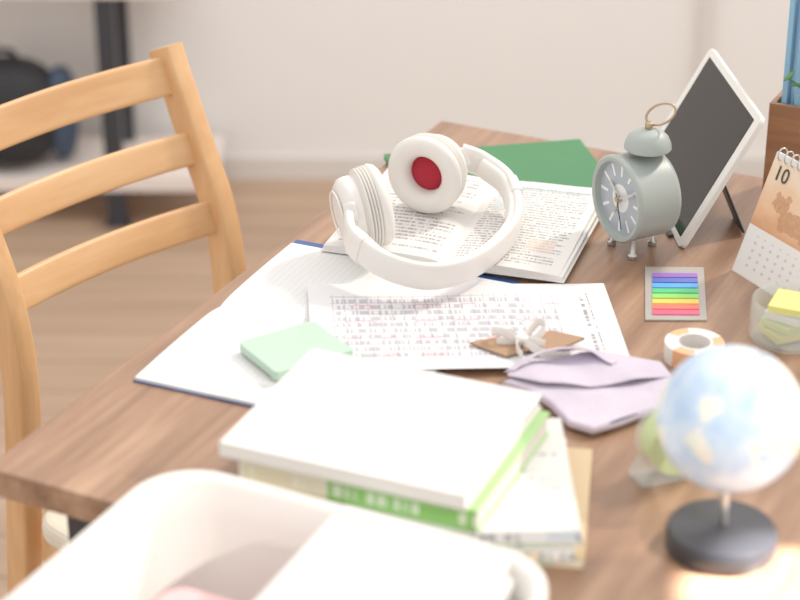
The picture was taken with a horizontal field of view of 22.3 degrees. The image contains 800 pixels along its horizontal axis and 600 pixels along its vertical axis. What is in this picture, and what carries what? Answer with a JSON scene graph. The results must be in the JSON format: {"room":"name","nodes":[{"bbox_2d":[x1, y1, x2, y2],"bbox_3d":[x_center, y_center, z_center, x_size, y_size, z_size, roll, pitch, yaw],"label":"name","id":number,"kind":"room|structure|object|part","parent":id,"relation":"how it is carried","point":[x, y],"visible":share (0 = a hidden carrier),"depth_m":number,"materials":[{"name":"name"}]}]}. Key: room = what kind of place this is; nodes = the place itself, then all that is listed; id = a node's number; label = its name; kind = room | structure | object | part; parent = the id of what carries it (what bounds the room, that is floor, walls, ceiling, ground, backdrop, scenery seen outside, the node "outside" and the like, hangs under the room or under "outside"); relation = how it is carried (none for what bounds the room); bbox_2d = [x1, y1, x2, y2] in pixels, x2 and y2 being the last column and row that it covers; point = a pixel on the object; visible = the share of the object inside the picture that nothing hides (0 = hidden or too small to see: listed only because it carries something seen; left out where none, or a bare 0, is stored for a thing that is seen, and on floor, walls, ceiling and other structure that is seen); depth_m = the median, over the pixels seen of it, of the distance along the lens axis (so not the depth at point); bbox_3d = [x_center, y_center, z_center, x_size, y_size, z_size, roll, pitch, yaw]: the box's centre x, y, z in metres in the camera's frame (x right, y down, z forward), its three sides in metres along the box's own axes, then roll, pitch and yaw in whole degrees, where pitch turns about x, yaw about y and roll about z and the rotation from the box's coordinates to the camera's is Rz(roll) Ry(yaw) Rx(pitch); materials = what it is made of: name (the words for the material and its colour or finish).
{"room":"home office","nodes":[
{"label":"home office","id":0,"kind":"room"},
{"bbox_2d":[0,180,334,599],"bbox_3d":[0.000,0.620,2.535,8.000,0.060,9.000,0,26,0],"label":"floor","id":1,"kind":"structure","parent":0,"point":[86,331],"depth_m":3.79,"materials":[{"name":"brown wood"}]},
{"bbox_2d":[0,0,224,227],"bbox_3d":[-1.000,-0.467,3.973,1.280,0.620,0.220,0,26,0],"label":"storage rack","id":2,"kind":"object","parent":1,"relation":"on","point":[112,29],"visible":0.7,"depth_m":3.98,"materials":[{"name":"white metal"}]},
{"bbox_2d":[0,47,78,164],"bbox_3d":[-0.761,-0.376,3.968,0.252,0.238,0.173,0,26,0],"label":"backpack","id":3,"kind":"object","parent":2,"relation":"on","point":[20,76],"visible":0.7,"depth_m":3.93,"materials":[{"name":"black fabric"}]},
{"bbox_3d":[-0.775,-0.476,3.935,0.071,0.031,0.012,0,26,0],"label":"handle","id":4,"kind":"part","parent":3,"relation":"part of","materials":[{"name":"black fabric"}]},
{"bbox_3d":[-0.665,-0.370,3.998,0.060,0.190,0.100,0,26,0],"label":"panel","id":5,"kind":"part","parent":3,"relation":"part of","materials":[{"name":"blue fabric"}]},
{"bbox_3d":[-0.558,-0.428,3.892,0.036,0.620,0.030,0,26,0],"label":"post","id":6,"kind":"part","parent":2,"relation":"part of","materials":[{"name":"black metal"}]},
{"bbox_2d":[0,136,224,190],"bbox_3d":[-1.000,-0.275,4.068,1.280,0.030,0.220,0,26,0],"label":"shelf","id":7,"kind":"object","parent":2,"relation":"attached to","point":[12,177],"depth_m":4.00,"materials":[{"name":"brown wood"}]},
{"bbox_3d":[-0.558,-0.507,4.053,0.036,0.620,0.030,0,26,0],"label":"post","id":8,"kind":"part","parent":2,"relation":"part of","materials":[{"name":"black metal"}]},
{"bbox_2d":[0,42,245,596],"bbox_3d":[-0.209,0.213,2.306,0.500,0.878,0.372,22,34,38],"label":"dining chair","id":9,"kind":"object","parent":1,"relation":"on","point":[168,75],"visible":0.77,"depth_m":2.29,"materials":[{"name":"brown wood"}]},
{"bbox_3d":[-0.450,0.208,2.315,0.132,0.878,0.028,22,34,38],"label":"post","id":10,"kind":"part","parent":9,"relation":"part of","materials":[{"name":"brown wood"}]},
{"bbox_3d":[-0.165,0.282,2.295,0.360,0.040,0.372,22,34,38],"label":"seat frame","id":11,"kind":"part","parent":9,"relation":"part of","materials":[{"name":"brown wood"}]},
{"bbox_3d":[-0.162,0.251,2.276,0.370,0.029,0.352,22,34,38],"label":"seat","id":12,"kind":"part","parent":9,"relation":"part of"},
{"bbox_3d":[-0.237,0.107,2.521,0.132,0.878,0.028,22,34,38],"label":"post","id":13,"kind":"part","parent":9,"relation":"part of","materials":[{"name":"brown wood"}]},
{"bbox_2d":[5,471,546,599],"bbox_3d":[-0.097,0.583,1.612,0.358,0.823,0.300,12,29,23],"label":"storage cart","id":14,"kind":"object","parent":1,"relation":"on","point":[184,535],"visible":1,"depth_m":1.54,"materials":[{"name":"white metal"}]},
{"bbox_2d":[0,121,799,599],"bbox_3d":[0.526,0.447,1.971,1.512,0.750,0.914,12,29,23],"label":"desk","id":15,"kind":"object","parent":1,"relation":"on","point":[122,434],"visible":0.18,"depth_m":1.78,"materials":[{"name":"brown wood"}]},
{"bbox_3d":[-0.259,0.493,1.907,0.042,0.723,0.042,12,29,23],"label":"leg","id":16,"kind":"part","parent":15,"relation":"part of","materials":[{"name":"black metal"}]},
{"bbox_2d":[133,240,518,407],"bbox_3d":[-0.063,0.026,1.970,0.252,0.006,0.342,11,28,21],"label":"notebook","id":17,"kind":"object","parent":15,"relation":"on","point":[207,361],"visible":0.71,"depth_m":1.97,"materials":[{"name":"white paper"}]},
{"bbox_2d":[240,322,352,380],"bbox_3d":[-0.098,0.047,1.904,0.085,0.009,0.074,-16,30,-29],"label":"sticky note pad","id":18,"kind":"object","parent":17,"relation":"on","point":[277,353],"visible":0.92,"depth_m":1.90,"materials":[{"name":"green paper"}]},
{"bbox_2d":[219,349,591,568],"bbox_3d":[0.017,0.138,1.673,0.302,0.068,0.227,7,27,15],"label":"book stack","id":19,"kind":"object","parent":15,"relation":"on","point":[482,462],"visible":0.83,"depth_m":1.64,"materials":[{"name":"paper"}]},
{"bbox_2d":[307,283,629,369],"bbox_3d":[0.063,0.024,1.964,0.303,0.011,0.180,-1,26,-3],"label":"worksheet","id":20,"kind":"object","parent":15,"relation":"on","point":[418,329],"visible":0.78,"depth_m":1.98,"materials":[{"name":"white paper"}]},
{"bbox_2d":[470,318,583,359],"bbox_3d":[0.123,0.037,1.912,0.109,0.024,0.055,-5,27,-11],"label":"tag","id":21,"kind":"object","parent":20,"relation":"on","point":[511,343],"visible":1,"depth_m":1.92,"materials":[{"name":"brown paper"}]},
{"bbox_2d":[384,139,597,187],"bbox_3d":[0.118,-0.131,2.288,0.237,0.006,0.216,-5,27,-10],"label":"folder","id":22,"kind":"object","parent":15,"relation":"on","point":[560,162],"visible":0.36,"depth_m":2.34,"materials":[{"name":"paper"}]},
{"bbox_2d":[321,169,598,282],"bbox_3d":[0.075,-0.087,2.178,0.260,0.012,0.226,8,27,16],"label":"open textbook","id":23,"kind":"object","parent":22,"relation":"on","point":[558,221],"visible":0.59,"depth_m":2.15,"materials":[{"name":"paper"}]},
{"bbox_2d":[329,133,522,289],"bbox_3d":[0.036,-0.101,2.099,0.187,0.088,0.252,17,31,31],"label":"headphones","id":24,"kind":"object","parent":23,"relation":"on","point":[428,172],"visible":1,"depth_m":2.07,"materials":[{"name":"white plastic"}]},
{"bbox_2d":[332,175,368,235],"bbox_3d":[-0.053,-0.091,2.086,0.024,0.073,0.073,-14,29,-13],"label":"ear cup","id":25,"kind":"object","parent":24,"relation":"on","point":[350,193],"depth_m":2.06,"materials":[{"name":"white plastic"}]},
{"bbox_2d":[349,164,394,246],"bbox_3d":[-0.029,-0.097,2.091,0.028,0.087,0.087,-14,29,-13],"label":"cushion","id":26,"kind":"object","parent":24,"relation":"on","point":[369,196],"depth_m":2.06,"materials":[{"name":"leather"}]},
{"bbox_2d":[388,133,466,212],"bbox_3d":[0.029,-0.135,2.169,0.087,0.087,0.028,13,28,24],"label":"cushion","id":27,"kind":"object","parent":24,"relation":"on","point":[427,172],"depth_m":2.16,"materials":[{"name":"leather"}]},
{"bbox_2d":[436,134,467,174],"bbox_3d":[0.040,-0.145,2.189,0.073,0.073,0.024,13,28,24],"label":"ear cup","id":28,"kind":"object","parent":24,"relation":"on","point":[461,154],"depth_m":2.16,"materials":[{"name":"white plastic"}]},
{"bbox_2d":[502,347,670,433],"bbox_3d":[0.180,0.071,1.851,0.136,0.028,0.137,-18,31,-32],"label":"pouch","id":29,"kind":"object","parent":15,"relation":"on","point":[594,391],"visible":0.93,"depth_m":1.84,"materials":[{"name":"purple fabric"}]},
{"bbox_3d":[0.203,0.103,1.797,0.077,0.004,0.005,-16,31,-29],"label":"zip cord","id":30,"kind":"part","parent":29,"relation":"part of","materials":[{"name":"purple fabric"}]},
{"bbox_2d":[592,102,680,259],"bbox_3d":[0.251,-0.128,2.104,0.064,0.162,0.093,-13,29,-24],"label":"alarm clock","id":31,"kind":"object","parent":15,"relation":"on","point":[636,193],"visible":1,"depth_m":2.08,"materials":[{"name":"paint"}]},
{"bbox_3d":[0.255,-0.179,2.078,0.008,0.008,0.008,0,26,0],"label":"bell knob","id":32,"kind":"part","parent":31,"relation":"part of","materials":[{"name":"gold metal"}]},
{"bbox_3d":[0.267,-0.190,2.077,0.033,0.026,0.007,9,28,18],"label":"ring handle","id":33,"kind":"part","parent":31,"relation":"part of","materials":[{"name":"gold metal"}]},
{"bbox_2d":[640,410,681,474],"bbox_3d":[0.243,0.116,1.718,0.096,0.067,0.028,-9,28,-18],"label":"tape dispenser","id":34,"kind":"object","parent":15,"relation":"on","point":[650,443],"visible":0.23,"depth_m":1.70,"materials":[{"name":"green plastic"}]},
{"bbox_2d":[645,267,706,320],"bbox_3d":[0.277,-0.007,2.040,0.060,0.003,0.127,3,26,5],"label":"tabs","id":35,"kind":"object","parent":15,"relation":"on","point":[671,293],"visible":1,"depth_m":2.03,"materials":[{"name":"paper"}]},
{"bbox_2d":[664,328,724,368],"bbox_3d":[0.277,0.047,1.912,0.056,0.019,0.056,0,26,0],"label":"tape roll","id":36,"kind":"object","parent":15,"relation":"on","point":[680,344],"visible":0.74,"depth_m":1.91,"materials":[{"name":"paper"}]},
{"bbox_2d":[661,49,764,247],"bbox_3d":[0.321,-0.168,2.208,0.087,0.146,0.224,-2,26,-5],"label":"picture frame","id":37,"kind":"object","parent":15,"relation":"on","point":[716,122],"visible":0.73,"depth_m":2.17,"materials":[{"name":"white plastic"}]},
{"bbox_3d":[0.350,-0.113,2.175,0.036,0.078,0.056,0,26,0],"label":"stand leg","id":38,"kind":"part","parent":37,"relation":"part of","materials":[{"name":"black metal"}]},
{"bbox_2d":[656,345,799,576],"bbox_3d":[0.257,0.119,1.588,0.115,0.176,0.115,0,26,0],"label":"globe","id":39,"kind":"object","parent":15,"relation":"on","point":[728,417],"visible":1,"depth_m":1.54,"materials":[{"name":"blue plastic"}]},
{"bbox_3d":[0.257,0.160,1.608,0.008,0.045,0.008,0,26,0],"label":"stem","id":40,"kind":"part","parent":39,"relation":"part of","materials":[{"name":"silver metal"}]},
{"bbox_2d":[732,147,799,295],"bbox_3d":[0.406,-0.079,2.043,0.128,0.130,0.130,0,26,0],"label":"desk calendar","id":41,"kind":"object","parent":15,"relation":"on","point":[768,256],"depth_m":2.05,"materials":[{"name":"paper"}]},
{"bbox_2d":[758,289,799,344],"bbox_3d":[0.374,0.017,1.946,0.076,0.042,0.076,0,26,0],"label":"sticky notes","id":42,"kind":"object","parent":15,"relation":"on","point":[780,322],"visible":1,"depth_m":1.93,"materials":[{"name":"yellow paper"}]},
{"bbox_2d":[762,0,799,189],"bbox_3d":[0.453,-0.226,2.197,0.100,0.256,0.077,12,29,23],"label":"desk organizer","id":43,"kind":"object","parent":15,"relation":"on","point":[783,129],"depth_m":2.22,"materials":[{"name":"brown wood"}]},
{"bbox_2d":[0,0,789,155],"bbox_3d":[0.000,-1.489,3.692,8.000,2.700,0.100,0,26,0],"label":"wall","id":44,"kind":"structure","parent":0,"point":[271,77],"depth_m":4.13,"materials":[{"name":"paint"}]},
{"bbox_2d":[222,156,764,179],"bbox_3d":[0.000,-0.275,4.228,8.000,0.050,0.012,0,26,0],"label":"baseboard","id":45,"kind":"structure","parent":44,"relation":"attached to","point":[235,167],"depth_m":4.22,"materials":[{"name":"paint"}]},
{"bbox_2d":[695,0,711,71],"bbox_3d":[0.612,-1.370,3.678,0.022,2.400,0.030,0,26,0],"label":"trim","id":46,"kind":"structure","parent":44,"relation":"attached to","point":[705,6],"depth_m":4.07,"materials":[{"name":"paint"}]}
]}

